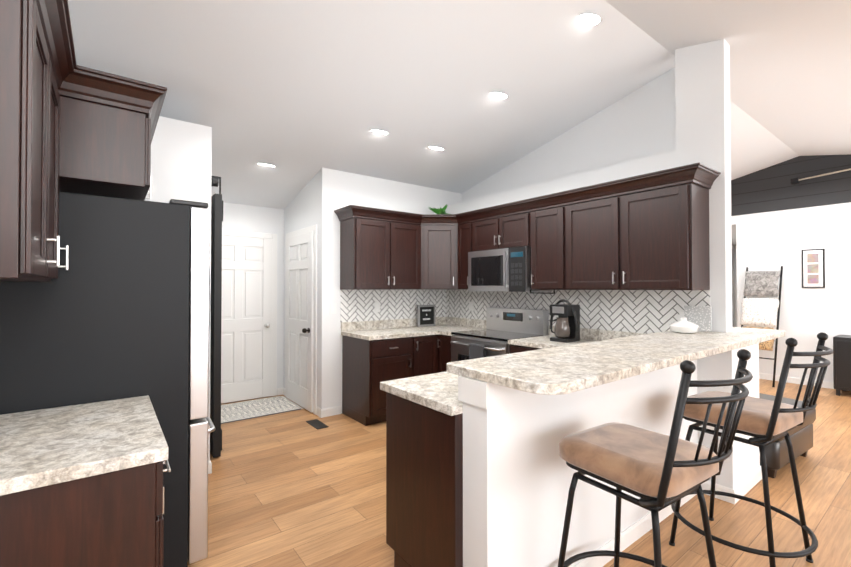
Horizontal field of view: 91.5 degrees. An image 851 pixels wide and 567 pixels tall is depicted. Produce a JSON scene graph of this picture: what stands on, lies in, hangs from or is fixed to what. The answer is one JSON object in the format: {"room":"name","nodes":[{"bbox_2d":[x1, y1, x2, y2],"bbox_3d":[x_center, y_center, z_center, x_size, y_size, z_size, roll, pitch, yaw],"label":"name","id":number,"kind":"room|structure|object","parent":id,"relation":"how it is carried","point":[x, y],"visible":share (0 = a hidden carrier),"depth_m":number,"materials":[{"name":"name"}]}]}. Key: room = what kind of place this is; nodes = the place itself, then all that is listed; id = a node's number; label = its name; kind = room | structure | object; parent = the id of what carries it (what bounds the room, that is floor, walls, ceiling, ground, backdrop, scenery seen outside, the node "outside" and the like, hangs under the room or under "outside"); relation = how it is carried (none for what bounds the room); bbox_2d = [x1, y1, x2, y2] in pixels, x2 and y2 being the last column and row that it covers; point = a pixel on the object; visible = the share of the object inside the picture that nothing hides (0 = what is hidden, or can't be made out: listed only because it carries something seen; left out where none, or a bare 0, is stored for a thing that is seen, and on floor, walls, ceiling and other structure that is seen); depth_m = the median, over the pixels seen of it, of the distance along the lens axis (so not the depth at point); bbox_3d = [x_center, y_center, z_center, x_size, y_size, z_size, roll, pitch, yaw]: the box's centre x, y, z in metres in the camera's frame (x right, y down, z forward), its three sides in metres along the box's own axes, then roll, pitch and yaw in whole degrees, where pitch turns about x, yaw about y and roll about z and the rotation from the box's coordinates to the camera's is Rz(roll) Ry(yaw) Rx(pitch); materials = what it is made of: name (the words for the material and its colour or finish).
{"room":"kitchen","nodes":[
{"label":"kitchen","id":0,"kind":"room"},
{"bbox_2d":[222,202,283,403],"bbox_3d":[-2.791,-0.051,4.831,2.630,3.000,0.120,0,-1,-37],"label":"wall","id":1,"kind":"structure","parent":0,"point":[245,218],"depth_m":5.38,"materials":[{"name":"white paint"}]},
{"bbox_2d":[221,235,271,403],"bbox_3d":[-2.281,0.431,5.064,0.810,2.018,0.117,0,-1,-37],"label":"end door","id":2,"kind":"structure","parent":1,"relation":"in","point":[246,341],"depth_m":5.14,"materials":[{"name":"white wood"}]},
{"bbox_2d":[222,230,276,395],"bbox_3d":[-2.312,0.403,5.105,0.948,2.099,0.016,0,-1,-37],"label":"door frame","id":3,"kind":"structure","parent":1,"relation":"attached to","point":[273,237],"depth_m":5.36,"materials":[{"name":"white wood"}]},
{"bbox_2d":[68,0,850,245],"bbox_3d":[4.019,-1.296,4.106,12.700,1.407,10.400,0,-1,-37],"label":"ceiling","id":4,"kind":"structure","parent":0,"point":[299,94],"depth_m":3.25,"materials":[{"name":"white paint"}]},
{"bbox_2d":[372,130,388,134],"bbox_3d":[-0.444,-1.448,3.963,0.189,0.042,0.194,-1,-1,44],"label":"recessed light","id":5,"kind":"object","parent":4,"relation":"in","point":[383,132],"depth_m":3.93,"materials":[{"name":"white"}]},
{"bbox_2d":[491,92,508,98],"bbox_3d":[0.633,-1.652,3.645,0.189,0.042,0.193,-1,-1,44],"label":"recessed light","id":6,"kind":"object","parent":4,"relation":"in","point":[501,95],"depth_m":3.61,"materials":[{"name":"white"}]},
{"bbox_2d":[580,13,602,25],"bbox_3d":[1.143,-1.856,2.917,0.189,0.042,0.194,-1,-1,44],"label":"recessed light","id":7,"kind":"object","parent":4,"relation":"in","point":[593,19],"depth_m":2.88,"materials":[{"name":"white"}]},
{"bbox_2d":[188,379,850,566],"bbox_3d":[4.054,1.497,4.604,16.000,0.100,11.200,0,-1,-37],"label":"floor","id":8,"kind":"structure","parent":0,"point":[291,489],"depth_m":2.67,"materials":[{"name":"brown wood"}]},
{"bbox_2d":[0,395,170,566],"bbox_3d":[-1.245,0.903,1.371,0.641,1.014,0.765,0,-1,-37],"label":"base cabinet","id":9,"kind":"object","parent":8,"relation":"on","point":[81,485],"visible":1,"depth_m":1.19,"materials":[{"name":"brown wood"}]},
{"bbox_2d":[0,192,215,566],"bbox_3d":[-1.629,0.513,2.143,0.910,1.812,0.898,0,-1,-37],"label":"refrigerator","id":10,"kind":"object","parent":8,"relation":"on","point":[119,308],"visible":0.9,"depth_m":1.84,"materials":[{"name":"black metal"}]},
{"bbox_2d":[144,116,211,460],"bbox_3d":[-2.665,0.125,3.596,1.090,2.620,1.990,0,-1,-37],"label":"wall block","id":11,"kind":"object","parent":8,"relation":"on","point":[181,160],"visible":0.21,"depth_m":3.04,"materials":[{"name":"white paint"}]},
{"bbox_2d":[209,461,211,473],"bbox_3d":[-2.224,1.394,3.912,0.012,0.090,2.002,0,-1,-37],"label":"baseboard","id":12,"kind":"structure","parent":11,"relation":"attached to","point":[210,463],"depth_m":3.12,"materials":[{"name":"white"}]},
{"bbox_2d":[210,176,222,457],"bbox_3d":[-2.169,0.259,3.963,0.139,2.330,1.770,0,-1,-37],"label":"barn door","id":13,"kind":"structure","parent":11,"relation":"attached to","point":[216,308],"depth_m":3.40,"materials":[{"name":"black"}]},
{"bbox_2d":[221,396,302,423],"bbox_3d":[-2.024,1.443,4.759,1.010,0.010,0.720,0,-1,-37],"label":"rug","id":14,"kind":"object","parent":8,"relation":"on","point":[240,411],"visible":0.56,"depth_m":4.77,"materials":[{"name":"white fabric"}]},
{"bbox_2d":[306,419,328,429],"bbox_3d":[-1.109,1.439,4.239,0.120,0.006,0.300,0,-1,-37],"label":"floor vent","id":15,"kind":"object","parent":8,"relation":"in","point":[317,424],"visible":1,"depth_m":4.22,"materials":[{"name":"black metal"}]},
{"bbox_2d":[283,167,460,408],"bbox_3d":[0.908,-0.177,6.894,6.150,3.300,1.350,0,-1,-37],"label":"wall block","id":16,"kind":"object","parent":8,"relation":"on","point":[321,196],"visible":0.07,"depth_m":4.61,"materials":[{"name":"white paint"}]},
{"bbox_2d":[285,225,316,414],"bbox_3d":[-1.503,0.401,4.963,0.016,2.099,0.988,0,-1,-37],"label":"door frame","id":17,"kind":"structure","parent":16,"relation":"attached to","point":[303,231],"depth_m":4.59,"materials":[{"name":"white wood"}]},
{"bbox_2d":[285,231,313,412],"bbox_3d":[-1.548,0.429,4.936,0.117,2.018,0.862,0,-1,-37],"label":"door","id":18,"kind":"structure","parent":17,"relation":"attached to","point":[299,316],"depth_m":4.90,"materials":[{"name":"white wood"}]},
{"bbox_2d":[375,302,379,311],"bbox_3d":[-0.568,0.280,4.894,0.075,0.115,0.009,0,-1,-37],"label":"outlet","id":19,"kind":"object","parent":16,"relation":"attached to","point":[377,308],"depth_m":4.89,"materials":[{"name":"white plastic"}]},
{"bbox_2d":[338,205,417,289],"bbox_3d":[-0.459,-0.368,4.741,0.938,0.872,0.395,0,-1,-37],"label":"upper cabinet","id":20,"kind":"object","parent":16,"relation":"attached to","point":[379,247],"depth_m":4.54,"materials":[{"name":"brown wood"}]},
{"bbox_2d":[341,317,444,332],"bbox_3d":[-0.328,0.488,5.069,1.535,0.100,0.019,0,-1,-37],"label":"backsplash","id":21,"kind":"structure","parent":16,"relation":"attached to","point":[400,323],"depth_m":4.93,"materials":[{"name":"beige stone"}]},
{"bbox_2d":[341,289,444,321],"bbox_3d":[-0.338,0.282,5.080,1.530,0.440,0.004,0,-1,-37],"label":"tile backsplash","id":22,"kind":"structure","parent":16,"relation":"attached to","point":[356,305],"depth_m":4.99,"materials":[{"name":"white tile"}]},
{"bbox_2d":[342,337,408,425],"bbox_3d":[-0.502,1.008,4.546,0.590,0.875,0.627,0,-1,-37],"label":"base cabinet","id":23,"kind":"object","parent":8,"relation":"on","point":[365,364],"depth_m":4.28,"materials":[{"name":"brown wood"}]},
{"bbox_2d":[341,325,481,340],"bbox_3d":[-0.080,0.554,4.745,1.535,0.039,0.833,0,-1,-37],"label":"countertop","id":24,"kind":"structure","parent":23,"relation":"on","point":[410,330],"depth_m":4.60,"materials":[{"name":"beige stone"}]},
{"bbox_2d":[417,305,434,326],"bbox_3d":[0.014,0.404,5.210,0.270,0.270,0.024,0,-1,-37],"label":"sign","id":25,"kind":"object","parent":24,"relation":"on","point":[425,315],"visible":1,"depth_m":5.19,"materials":[{"name":"grey"}]},
{"bbox_2d":[381,393,462,566],"bbox_3d":[0.349,0.982,2.207,0.995,0.875,0.550,0,-1,-37],"label":"base cabinet","id":26,"kind":"object","parent":8,"relation":"on","point":[424,448],"depth_m":1.86,"materials":[{"name":"brown wood"}]},
{"bbox_2d":[381,369,462,416],"bbox_3d":[0.922,0.530,2.657,2.485,0.039,0.558,0,-1,-37],"label":"countertop","id":27,"kind":"structure","parent":26,"relation":"on","point":[438,392],"depth_m":1.97,"materials":[{"name":"beige stone"}]},
{"bbox_2d":[405,333,440,376],"bbox_3d":[-0.190,1.011,4.768,0.465,0.875,0.655,0,-1,-37],"label":"base cabinet","id":28,"kind":"object","parent":8,"relation":"on","point":[424,355],"depth_m":4.54,"materials":[{"name":"brown wood"}]},
{"bbox_2d":[441,333,452,372],"bbox_3d":[0.467,1.011,4.772,0.627,0.875,0.218,0,-1,-37],"label":"base cabinet","id":29,"kind":"object","parent":8,"relation":"on","point":[445,337],"depth_m":4.59,"materials":[{"name":"brown wood"}]},
{"bbox_2d":[450,307,548,361],"bbox_3d":[0.742,0.859,4.342,0.712,1.170,0.795,0,-1,-37],"label":"range","id":30,"kind":"object","parent":8,"relation":"on","point":[504,326],"visible":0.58,"depth_m":4.32,"materials":[{"name":"silver metal"}]},
{"bbox_2d":[508,341,540,353],"bbox_3d":[1.164,1.001,3.862,0.627,0.875,0.469,0,-1,-37],"label":"base cabinet","id":31,"kind":"object","parent":8,"relation":"on","point":[513,348],"depth_m":3.74,"materials":[{"name":"brown wood"}]},
{"bbox_2d":[513,337,593,348],"bbox_3d":[1.253,0.542,3.746,0.635,0.039,0.769,0,-1,-37],"label":"countertop","id":32,"kind":"structure","parent":31,"relation":"on","point":[545,342],"depth_m":3.72,"materials":[{"name":"beige stone"}]},
{"bbox_2d":[550,299,579,342],"bbox_3d":[1.264,0.331,3.764,0.207,0.382,0.294,0,-1,-37],"label":"coffee maker","id":33,"kind":"object","parent":32,"relation":"on","point":[567,327],"visible":1,"depth_m":3.71,"materials":[{"name":"black plastic"}]},
{"bbox_2d":[458,343,759,566],"bbox_3d":[1.296,0.906,2.377,2.655,1.030,0.350,0,-1,-37],"label":"wall","id":34,"kind":"structure","parent":8,"relation":"on","point":[518,472],"depth_m":1.83,"materials":[{"name":"white paint"}]},
{"bbox_2d":[447,327,785,394],"bbox_3d":[1.437,0.372,2.491,3.000,0.038,0.550,0,-1,-37],"label":"bar","id":35,"kind":"object","parent":34,"relation":"on","point":[561,370],"visible":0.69,"depth_m":1.88,"materials":[{"name":"stone"}]},
{"bbox_2d":[669,317,698,332],"bbox_3d":[1.880,0.302,3.015,0.188,0.110,0.188,0,-1,-37],"label":"ceramic dish","id":36,"kind":"object","parent":35,"relation":"on","point":[683,325],"visible":1,"depth_m":2.96,"materials":[{"name":"white ceramic"}]},
{"bbox_2d":[684,305,711,331],"bbox_3d":[2.067,0.264,3.146,0.015,0.188,0.180,0,-1,-37],"label":"trivet","id":37,"kind":"object","parent":35,"relation":"on","point":[700,317],"visible":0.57,"depth_m":3.12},
{"bbox_2d":[730,466,761,503],"bbox_3d":[2.229,1.382,2.860,0.604,0.090,0.012,0,-1,-37],"label":"baseboard","id":38,"kind":"structure","parent":34,"relation":"attached to","point":[749,482],"depth_m":2.83,"materials":[{"name":"white"}]},
{"bbox_2d":[573,484,701,566],"bbox_3d":[1.049,1.375,2.220,2.072,0.090,0.032,0,-1,-37],"label":"baseboard","id":39,"kind":"structure","parent":8,"relation":"on","point":[635,531],"depth_m":2.25,"materials":[{"name":"white"}]},
{"bbox_2d":[558,349,752,566],"bbox_3d":[0.838,0.825,1.591,0.612,1.174,0.673,0,-1,-37],"label":"bar stool","id":40,"kind":"object","parent":8,"relation":"on","point":[656,472],"visible":1,"depth_m":1.47,"materials":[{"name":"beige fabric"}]},
{"bbox_2d":[669,332,832,566],"bbox_3d":[1.669,0.832,2.166,0.612,1.174,0.673,0,-1,-37],"label":"bar stool","id":41,"kind":"object","parent":8,"relation":"on","point":[764,422],"visible":0.92,"depth_m":2.00,"materials":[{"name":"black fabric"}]},
{"bbox_2d":[741,266,782,386],"bbox_3d":[4.973,0.604,6.164,0.530,1.727,0.446,0,-1,-37],"label":"blanket ladder","id":42,"kind":"object","parent":8,"relation":"on","point":[777,328],"visible":0.33,"depth_m":6.00,"materials":[{"name":"black metal"}]},
{"bbox_2d":[740,298,778,350],"bbox_3d":[4.922,0.592,6.125,0.246,0.748,0.450,0,-1,-37],"label":"blanket","id":43,"kind":"object","parent":42,"relation":"hanging from","point":[756,312],"depth_m":6.09,"materials":[{"name":"white fabric"}]},
{"bbox_2d":[743,271,779,296],"bbox_3d":[5.057,0.003,6.235,0.149,0.390,0.430,0,-1,-37],"label":"blanket","id":44,"kind":"object","parent":42,"relation":"hanging from","point":[758,283],"depth_m":6.20,"materials":[{"name":"grey fabric"}]},
{"bbox_2d":[759,393,815,477],"bbox_3d":[2.712,1.200,3.466,0.860,0.468,0.660,0,-1,-33],"label":"ottoman","id":45,"kind":"object","parent":8,"relation":"on","point":[776,451],"visible":0.17,"depth_m":3.18,"materials":[{"name":"black leather"}]},
{"bbox_2d":[833,335,850,395],"bbox_3d":[5.833,1.072,5.098,0.462,0.760,1.110,0,-1,-37],"label":"armchair","id":46,"kind":"object","parent":8,"relation":"on","point":[842,362],"visible":1,"depth_m":5.34,"materials":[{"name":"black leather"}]},
{"bbox_2d":[446,39,731,332],"bbox_3d":[1.391,-0.306,4.417,0.380,3.500,3.170,0,-1,-37],"label":"wall","id":47,"kind":"structure","parent":0,"point":[678,115],"depth_m":3.63,"materials":[{"name":"white paint"}]},
{"bbox_2d":[418,214,457,288],"bbox_3d":[0.185,-0.365,5.065,0.735,0.872,0.664,0,-1,-37],"label":"upper cabinet","id":48,"kind":"object","parent":47,"relation":"attached to","point":[437,233],"depth_m":4.87,"materials":[{"name":"brown wood"}]},
{"bbox_2d":[428,204,447,213],"bbox_3d":[0.177,-0.854,5.115,0.340,0.290,0.328,0,-1,-37],"label":"plant","id":49,"kind":"object","parent":48,"relation":"on","point":[439,211],"visible":0.35,"depth_m":5.04,"materials":[{"name":"green plant"}]},
{"bbox_2d":[458,211,469,288],"bbox_3d":[0.546,-0.367,4.867,0.403,0.872,0.299,0,-1,-37],"label":"upper cabinet","id":50,"kind":"object","parent":47,"relation":"attached to","point":[463,218],"depth_m":4.78,"materials":[{"name":"brown wood"}]},
{"bbox_2d":[469,302,472,310],"bbox_3d":[0.567,0.283,5.159,0.008,0.115,0.075,0,-1,-37],"label":"outlet","id":51,"kind":"object","parent":47,"relation":"attached to","point":[470,303],"depth_m":5.15,"materials":[{"name":"white plastic"}]},
{"bbox_2d":[470,199,529,251],"bbox_3d":[0.903,-0.582,4.450,0.347,0.452,0.800,0,-1,-37],"label":"upper cabinet","id":52,"kind":"object","parent":47,"relation":"attached to","point":[507,225],"depth_m":4.31,"materials":[{"name":"brown wood"}]},
{"bbox_2d":[468,246,550,291],"bbox_3d":[0.860,-0.134,4.412,0.454,0.437,0.788,0,-1,-37],"label":"over-the-range microwave","id":53,"kind":"object","parent":52,"relation":"attached to","point":[503,270],"visible":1,"depth_m":4.22,"materials":[{"name":"silver metal"}]},
{"bbox_2d":[526,194,553,289],"bbox_3d":[1.286,-0.377,3.948,0.347,0.872,0.460,0,-1,-37],"label":"upper cabinet","id":54,"kind":"object","parent":47,"relation":"attached to","point":[542,207],"depth_m":3.91,"materials":[{"name":"brown wood"}]},
{"bbox_2d":[445,317,646,340],"bbox_3d":[1.174,0.480,4.354,0.020,0.100,2.944,0,-1,-37],"label":"backsplash","id":55,"kind":"structure","parent":47,"relation":"attached to","point":[589,334],"depth_m":3.89,"materials":[{"name":"beige stone"}]},
{"bbox_2d":[445,289,709,333],"bbox_3d":[1.208,0.274,4.333,0.004,0.440,3.070,0,-1,-37],"label":"tile backsplash","id":56,"kind":"structure","parent":47,"relation":"attached to","point":[646,311],"depth_m":3.78,"materials":[{"name":"white tile"}]},
{"bbox_2d":[554,164,710,289],"bbox_3d":[1.671,-0.383,3.446,0.347,0.872,1.085,0,-1,-37],"label":"upper cabinet","id":57,"kind":"object","parent":47,"relation":"attached to","point":[648,231],"depth_m":3.21,"materials":[{"name":"brown wood"}]},
{"bbox_2d":[679,312,683,320],"bbox_3d":[2.046,0.281,3.230,0.008,0.115,0.120,0,-1,-37],"label":"outlet","id":58,"kind":"object","parent":47,"relation":"attached to","point":[681,314],"depth_m":3.27,"materials":[{"name":"white plastic"}]},
{"bbox_2d":[731,154,850,381],"bbox_3d":[6.430,-0.351,4.834,0.135,3.600,8.640,0,-1,-37],"label":"wall","id":59,"kind":"structure","parent":0,"point":[778,219],"depth_m":6.02,"materials":[{"name":"white paint"}]},
{"bbox_2d":[759,373,833,388],"bbox_3d":[6.995,1.395,3.981,0.012,0.090,6.630,0,-1,-37],"label":"baseboard","id":60,"kind":"structure","parent":59,"relation":"attached to","point":[825,384],"depth_m":6.07,"materials":[{"name":"white wood"}]},
{"bbox_2d":[802,249,824,287],"bbox_3d":[5.525,-0.214,5.903,0.024,0.550,0.240,0,-1,-37],"label":"picture frame","id":61,"kind":"object","parent":59,"relation":"attached to","point":[813,268],"visible":1,"depth_m":5.89,"materials":[{"name":"black plastic"}]},
{"bbox_2d":[791,168,850,183],"bbox_3d":[5.829,-1.540,5.458,0.074,0.152,1.541,0,-1,-37],"label":"rod","id":62,"kind":"object","parent":59,"relation":"attached to","point":[795,180],"visible":1,"depth_m":5.87,"materials":[{"name":"beige"}]},
{"bbox_3d":[-0.143,-0.364,-0.683,0.120,3.500,7.880,0,-1,-37],"label":"wall","id":63,"kind":"structure","parent":0,"visible":0},
{"bbox_2d":[0,0,59,281],"bbox_3d":[-1.275,-0.449,1.154,0.309,0.872,0.452,0,-1,-37],"label":"upper cabinet","id":64,"kind":"object","parent":63,"relation":"attached to","point":[29,30],"depth_m":1.08,"materials":[{"name":"brown wood"}]},
{"bbox_2d":[56,48,63,278],"bbox_3d":[-1.476,-0.446,1.415,0.309,0.872,0.450,0,-1,-37],"label":"upper cabinet","id":65,"kind":"object","parent":63,"relation":"attached to","point":[59,91],"depth_m":1.65,"materials":[{"name":"brown wood"}]},
{"bbox_2d":[64,64,155,199],"bbox_3d":[-1.767,-0.653,2.051,0.618,0.442,0.910,0,-1,-37],"label":"upper cabinet","id":66,"kind":"object","parent":63,"relation":"attached to","point":[68,124],"depth_m":1.78,"materials":[{"name":"brown wood"}]}
]}

